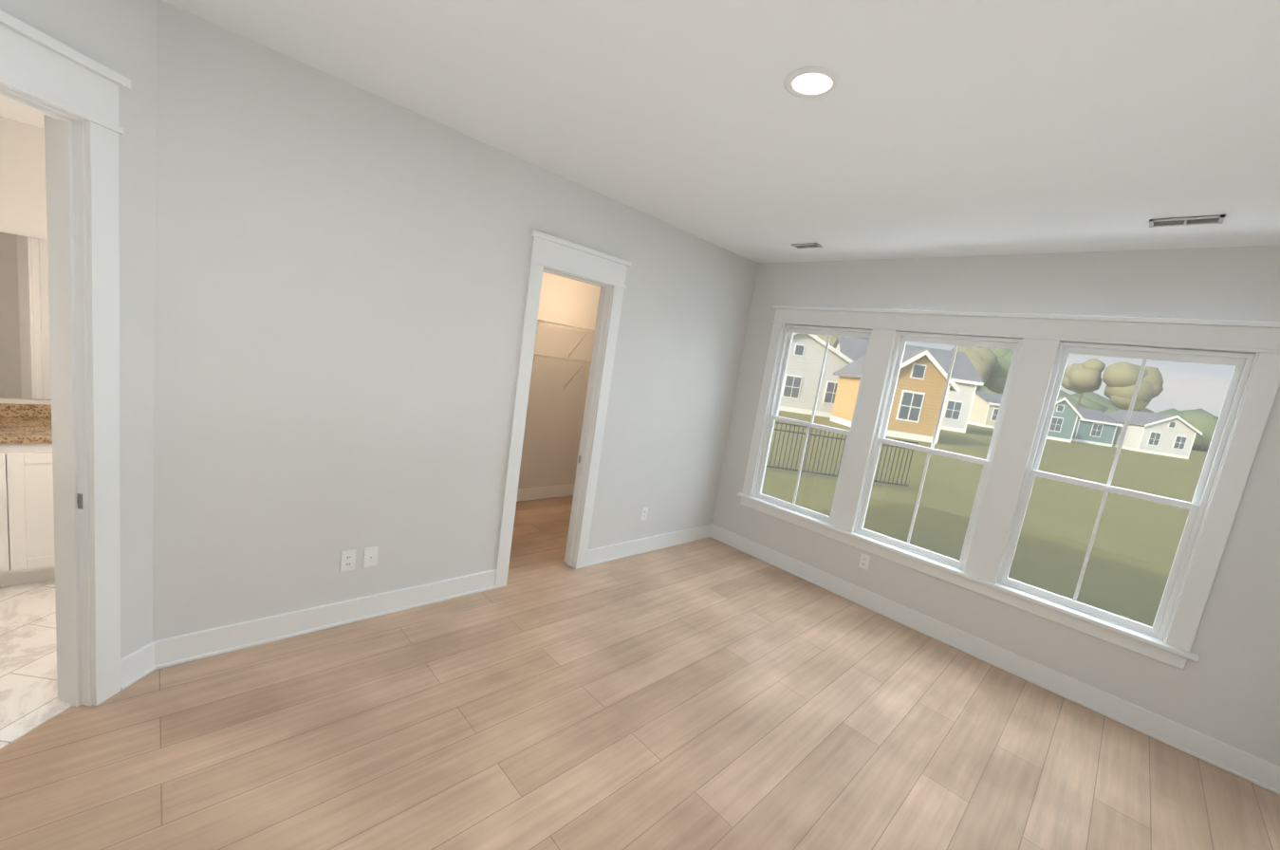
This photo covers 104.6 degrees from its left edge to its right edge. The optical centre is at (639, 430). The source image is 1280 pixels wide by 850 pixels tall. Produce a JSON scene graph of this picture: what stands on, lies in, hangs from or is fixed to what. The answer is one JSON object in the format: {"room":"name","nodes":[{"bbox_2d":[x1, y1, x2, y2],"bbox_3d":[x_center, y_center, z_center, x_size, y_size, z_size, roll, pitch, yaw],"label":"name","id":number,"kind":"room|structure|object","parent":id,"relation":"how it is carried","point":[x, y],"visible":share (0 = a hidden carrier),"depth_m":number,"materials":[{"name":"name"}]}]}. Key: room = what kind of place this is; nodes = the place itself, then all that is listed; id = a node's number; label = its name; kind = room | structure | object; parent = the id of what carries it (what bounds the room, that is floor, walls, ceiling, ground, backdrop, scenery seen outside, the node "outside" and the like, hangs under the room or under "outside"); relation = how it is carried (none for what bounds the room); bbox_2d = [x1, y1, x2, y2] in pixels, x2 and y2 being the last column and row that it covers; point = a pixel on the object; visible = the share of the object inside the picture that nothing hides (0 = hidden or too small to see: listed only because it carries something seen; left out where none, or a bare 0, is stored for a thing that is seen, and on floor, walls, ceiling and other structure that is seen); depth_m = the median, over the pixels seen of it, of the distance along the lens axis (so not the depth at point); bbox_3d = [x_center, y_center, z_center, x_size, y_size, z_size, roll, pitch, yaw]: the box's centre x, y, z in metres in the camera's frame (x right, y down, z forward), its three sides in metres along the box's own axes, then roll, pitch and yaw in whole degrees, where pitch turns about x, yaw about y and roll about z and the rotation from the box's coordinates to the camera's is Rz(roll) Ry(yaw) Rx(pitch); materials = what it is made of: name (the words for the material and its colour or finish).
{"room":"empty bedroom","nodes":[
{"label":"empty bedroom","id":0,"kind":"room"},
{"bbox_2d":[0,96,44,129],"bbox_3d":[-2.280,-1.476,1.497,3.030,0.299,3.080,0,12,-45],"label":"ceiling","id":1,"kind":"structure","parent":0,"point":[12,110],"depth_m":2.50,"materials":[{"name":"white paint"}]},
{"bbox_2d":[0,579,72,749],"bbox_3d":[-2.660,1.056,1.866,3.030,0.005,3.080,0,12,-45],"label":"floor","id":2,"kind":"structure","parent":0,"point":[29,700],"depth_m":2.17,"materials":[{"name":"tile"}]},
{"bbox_2d":[0,441,55,587],"bbox_3d":[-3.417,0.408,2.719,1.580,0.808,0.578,0,12,-45],"label":"bathroom vanity","id":3,"kind":"object","parent":2,"relation":"on","point":[27,536],"depth_m":2.58,"materials":[{"name":"white wood"}]},
{"bbox_2d":[0,418,52,441],"bbox_3d":[-3.361,-0.005,2.665,1.620,0.032,0.562,0,12,-45],"label":"countertop","id":4,"kind":"structure","parent":3,"relation":"on","point":[10,429],"depth_m":2.63,"materials":[{"name":"brown stone"}]},
{"bbox_2d":[0,0,156,658],"bbox_3d":[-2.078,-0.141,1.094,0.120,2.740,1.909,9,8,0],"label":"wall","id":5,"kind":"structure","parent":0,"point":[119,36],"depth_m":1.90,"materials":[{"name":"paint"}]},
{"bbox_2d":[0,9,130,706],"bbox_3d":[-2.096,-0.026,1.495,0.200,2.396,0.890,9,8,0],"label":"door frame","id":6,"kind":"structure","parent":5,"relation":"attached to","point":[70,94],"depth_m":1.79,"materials":[{"name":"white paint"}]},
{"bbox_2d":[120,640,156,690],"bbox_3d":[-2.198,1.144,1.283,0.025,0.135,1.915,9,8,0],"label":"baseboard","id":7,"kind":"structure","parent":5,"relation":"attached to","point":[137,665],"depth_m":2.14,"materials":[{"name":"white paint"}]},
{"bbox_2d":[0,116,600,488],"bbox_3d":[-2.412,-0.602,3.914,6.480,2.740,0.120,0,12,-45],"label":"wall","id":8,"kind":"structure","parent":0,"point":[554,418],"depth_m":5.24,"materials":[{"name":"paint"}]},
{"bbox_2d":[0,232,51,399],"bbox_3d":[-3.542,-0.624,2.703,1.330,0.905,0.006,0,12,-45],"label":"bathroom mirror","id":9,"kind":"object","parent":8,"relation":"attached to","point":[25,362],"depth_m":2.78,"materials":[{"name":"white mirror"}]},
{"bbox_2d":[0,403,51,418],"bbox_3d":[-3.540,-0.113,2.847,1.620,0.075,0.019,0,12,-45],"label":"backsplash","id":10,"kind":"structure","parent":8,"relation":"attached to","point":[7,410],"depth_m":2.84,"materials":[{"name":"brown stone"}]},
{"bbox_2d":[516,483,574,501],"bbox_3d":[-1.445,0.695,5.140,3.050,0.135,0.025,0,12,-45],"label":"baseboard","id":11,"kind":"structure","parent":8,"relation":"attached to","point":[540,492],"depth_m":5.51,"materials":[{"name":"white paint"}]},
{"bbox_2d":[532,353,591,389],"bbox_3d":[-1.153,-0.587,4.851,2.990,0.333,0.304,0,12,-45],"label":"closet shelf","id":12,"kind":"object","parent":8,"relation":"attached to","point":[569,360],"visible":0.17,"depth_m":5.09,"materials":[{"name":"silver metal"}]},
{"bbox_2d":[537,318,594,357],"bbox_3d":[-1.103,-0.920,4.803,2.990,0.333,0.304,0,12,-45],"label":"closet shelf","id":13,"kind":"object","parent":8,"relation":"attached to","point":[559,324],"visible":0.17,"depth_m":5.02,"materials":[{"name":"silver metal"}]},
{"bbox_2d":[152,0,758,640],"bbox_3d":[-0.581,-0.270,3.519,4.100,2.740,0.120,0,12,-45],"label":"wall","id":14,"kind":"structure","parent":0,"point":[341,275],"depth_m":2.54,"materials":[{"name":"paint"}]},
{"bbox_2d":[340,549,355,572],"bbox_3d":[-1.600,0.716,2.716,0.070,0.115,0.008,0,12,-45],"label":"electrical outlet","id":15,"kind":"object","parent":14,"relation":"attached to","point":[348,560],"visible":1,"depth_m":2.71,"materials":[{"name":"white plastic"}]},
{"bbox_2d":[363,546,378,567],"bbox_3d":[-1.518,0.717,2.794,0.070,0.115,0.012,0,12,-45],"label":"electrical outlet","id":16,"kind":"object","parent":14,"relation":"attached to","point":[370,559],"visible":1,"depth_m":2.79,"materials":[{"name":"white plastic"}]},
{"bbox_2d":[152,523,712,669],"bbox_3d":[-0.724,1.020,3.653,4.104,0.135,0.025,0,12,-45],"label":"baseboard","id":17,"kind":"structure","parent":14,"relation":"attached to","point":[176,650],"depth_m":2.75,"materials":[{"name":"white paint"}]},
{"bbox_2d":[494,229,631,588],"bbox_3d":[-0.597,-0.087,3.556,0.830,2.366,0.200,0,12,-45],"label":"door frame","id":18,"kind":"structure","parent":14,"relation":"attached to","point":[606,273],"depth_m":3.48,"materials":[{"name":"white paint"}]},
{"bbox_2d":[640,506,648,520],"bbox_3d":[0.039,0.732,4.330,0.070,0.115,0.008,0,12,-45],"label":"electrical outlet","id":19,"kind":"object","parent":14,"relation":"attached to","point":[644,511],"visible":1,"depth_m":4.32,"materials":[{"name":"white plastic"}]},
{"bbox_2d":[0,495,1279,849],"bbox_3d":[-0.745,1.348,2.207,6.480,0.100,5.590,0,12,-45],"label":"floor","id":20,"kind":"structure","parent":0,"point":[710,693],"depth_m":2.25,"materials":[{"name":"beige wood"}]},
{"bbox_2d":[161,0,1279,263],"bbox_3d":[-0.328,-1.432,1.801,6.480,0.100,5.590,0,12,-45],"label":"ceiling","id":21,"kind":"structure","parent":0,"point":[960,127],"depth_m":1.92,"materials":[{"name":"white paint"}]},
{"bbox_2d":[791,242,822,248],"bbox_3d":[1.294,-1.431,3.845,0.105,0.009,0.210,0,12,-45],"label":"ceiling vent","id":22,"kind":"object","parent":21,"relation":"in","point":[806,246],"visible":1,"depth_m":3.84,"materials":[{"name":"silver metal"}]},
{"bbox_2d":[783,66,841,98],"bbox_3d":[0.611,-1.231,1.758,0.196,0.006,0.196,0,12,-45],"label":"recessed light","id":23,"kind":"object","parent":21,"relation":"in","point":[813,82],"visible":1,"depth_m":1.75,"materials":[{"name":"white paint"}]},
{"bbox_2d":[1149,214,1225,227],"bbox_3d":[2.658,-1.017,2.414,0.115,0.009,0.250,0,12,-45],"label":"ceiling vent","id":24,"kind":"object","parent":21,"relation":"in","point":[1189,221],"visible":0.98,"depth_m":2.40,"materials":[{"name":"silver metal"}]},
{"bbox_2d":[711,244,1279,766],"bbox_3d":[1.716,-0.027,4.220,0.160,2.740,5.590,0,12,-45],"label":"wall","id":25,"kind":"structure","parent":0,"point":[1226,689],"depth_m":3.01,"materials":[{"name":"paint"}]},
{"bbox_2d":[753,324,871,523],"bbox_3d":[1.524,-0.076,4.411,0.097,1.655,0.800,0,12,-45],"label":"window unit","id":26,"kind":"structure","parent":25,"relation":"in","point":[785,357],"depth_m":4.43,"materials":[{"name":"white plastic"}]},
{"bbox_2d":[858,553,870,570],"bbox_3d":[1.812,1.062,3.996,0.008,0.115,0.070,0,12,-45],"label":"outlet","id":27,"kind":"object","parent":25,"relation":"attached to","point":[864,560],"visible":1,"depth_m":3.99,"materials":[{"name":"white plastic"}]},
{"bbox_2d":[853,332,1022,571],"bbox_3d":[2.196,0.125,3.726,0.097,1.655,0.800,0,12,-45],"label":"window unit","id":28,"kind":"structure","parent":25,"relation":"in","point":[955,341],"depth_m":3.71,"materials":[{"name":"white plastic"}]},
{"bbox_2d":[737,492,1199,669],"bbox_3d":[2.009,0.976,3.785,0.078,0.107,3.050,0,12,-45],"label":"window sill","id":29,"kind":"structure","parent":25,"relation":"attached to","point":[1159,650],"depth_m":3.35,"materials":[{"name":"white paint"}]},
{"bbox_2d":[710,524,1279,795],"bbox_3d":[2.007,1.411,3.782,0.025,0.135,3.750,0,12,-45],"label":"baseboard","id":30,"kind":"structure","parent":25,"relation":"attached to","point":[1246,766],"depth_m":3.19,"materials":[{"name":"white paint"}]},
{"bbox_2d":[742,305,1279,652],"bbox_3d":[2.198,0.055,3.701,0.200,1.829,3.024,0,12,-45],"label":"window unit","id":31,"kind":"structure","parent":25,"relation":"in","point":[1241,363],"depth_m":3.10,"materials":[{"name":"white plastic"}]},
{"label":"outside","id":32,"kind":"structure","parent":0,"visible":0},
{"bbox_2d":[761,410,1207,627],"bbox_3d":[128.916,2.689,131.458,480.000,0.300,520.000,0,12,-45],"label":"lawn","id":33,"kind":"structure","parent":32,"point":[941,545],"depth_m":12.18,"materials":[{"name":"green plant"}]},
{"bbox_2d":[779,333,853,417],"bbox_3d":[11.224,-5.019,40.465,10.200,6.160,8.740,8,8,-5],"label":"house","id":34,"kind":"structure","parent":33,"relation":"on","point":[802,390],"depth_m":36.66,"materials":[{"name":"white wood"}]},
{"bbox_2d":[817,334,868,346],"bbox_3d":[29.131,-10.187,71.163,7.270,12.779,7.628,0,12,-45],"label":"tree","id":35,"kind":"object","parent":33,"relation":"on","point":[832,341],"depth_m":69.05,"materials":[{"name":"brown plant"}]},
{"bbox_2d":[768,422,918,486],"bbox_3d":[3.640,0.417,12.196,6.502,1.360,0.060,8,8,-4],"label":"fence","id":36,"kind":"object","parent":33,"relation":"on","point":[836,438],"depth_m":12.27,"materials":[{"name":"black"}]},
{"bbox_2d":[830,350,960,443],"bbox_3d":[15.430,-2.430,30.899,4.600,5.060,6.740,8,8,-1],"label":"house","id":37,"kind":"structure","parent":33,"relation":"on","point":[922,361],"depth_m":28.07,"materials":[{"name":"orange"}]},
{"bbox_2d":[833,336,983,433],"bbox_3d":[24.758,-4.779,48.560,11.700,7.360,9.730,10,8,9],"label":"house","id":38,"kind":"structure","parent":33,"relation":"on","point":[938,353],"depth_m":44.02,"materials":[{"name":"white"}]},
{"bbox_2d":[950,345,998,390],"bbox_3d":[58.668,-8.817,89.566,8.253,13.528,7.869,0,12,-45],"label":"tree","id":39,"kind":"object","parent":33,"relation":"on","point":[982,363],"depth_m":86.57,"materials":[{"name":"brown plant"}]},
{"bbox_2d":[967,390,1001,428],"bbox_3d":[49.495,-2.764,69.679,5.900,4.660,7.730,9,8,3],"label":"house","id":40,"kind":"structure","parent":33,"relation":"on","point":[989,411],"depth_m":67.54,"materials":[{"name":"beige wood"}]},
{"bbox_2d":[983,347,1013,394],"bbox_3d":[68.260,-8.684,94.024,8.814,14.815,10.620,0,12,-45],"label":"tree","id":41,"kind":"object","parent":33,"relation":"on","point":[1007,366],"depth_m":91.39,"materials":[{"name":"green plant"}]},
{"bbox_2d":[1046,396,1082,443],"bbox_3d":[49.303,-1.762,61.208,4.700,5.060,7.740,10,8,8],"label":"house","id":42,"kind":"structure","parent":33,"relation":"on","point":[1063,410],"depth_m":57.71,"materials":[{"name":"teal"}]},
{"bbox_2d":[1061,358,1105,407],"bbox_3d":[90.220,-7.045,102.449,8.320,15.660,6.525,0,12,-45],"label":"tree","id":43,"kind":"object","parent":33,"relation":"on","point":[1086,377],"depth_m":99.63,"materials":[{"name":"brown plant"}]},
{"bbox_2d":[1071,407,1123,446],"bbox_3d":[58.691,-0.844,66.683,5.300,4.460,7.730,9,8,3],"label":"house","id":44,"kind":"structure","parent":33,"relation":"on","point":[1105,433],"depth_m":63.39,"materials":[{"name":"teal"}]},
{"bbox_2d":[976,386,1218,451],"bbox_3d":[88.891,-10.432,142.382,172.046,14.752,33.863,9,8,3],"label":"tree","id":45,"kind":"object","parent":33,"relation":"on","point":[1073,400],"depth_m":129.41,"materials":[{"name":"green plant"}]},
{"bbox_2d":[1101,361,1163,411],"bbox_3d":[95.201,-5.322,96.791,10.149,15.366,8.706,0,12,-45],"label":"tree","id":46,"kind":"object","parent":33,"relation":"on","point":[1114,380],"depth_m":94.35,"materials":[{"name":"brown plant"}]},
{"bbox_2d":[1108,409,1202,459],"bbox_3d":[65.233,0.183,64.277,6.700,5.060,7.740,9,8,3],"label":"house","id":47,"kind":"structure","parent":33,"relation":"on","point":[1154,435],"depth_m":61.03,"materials":[{"name":"white"}]}
]}

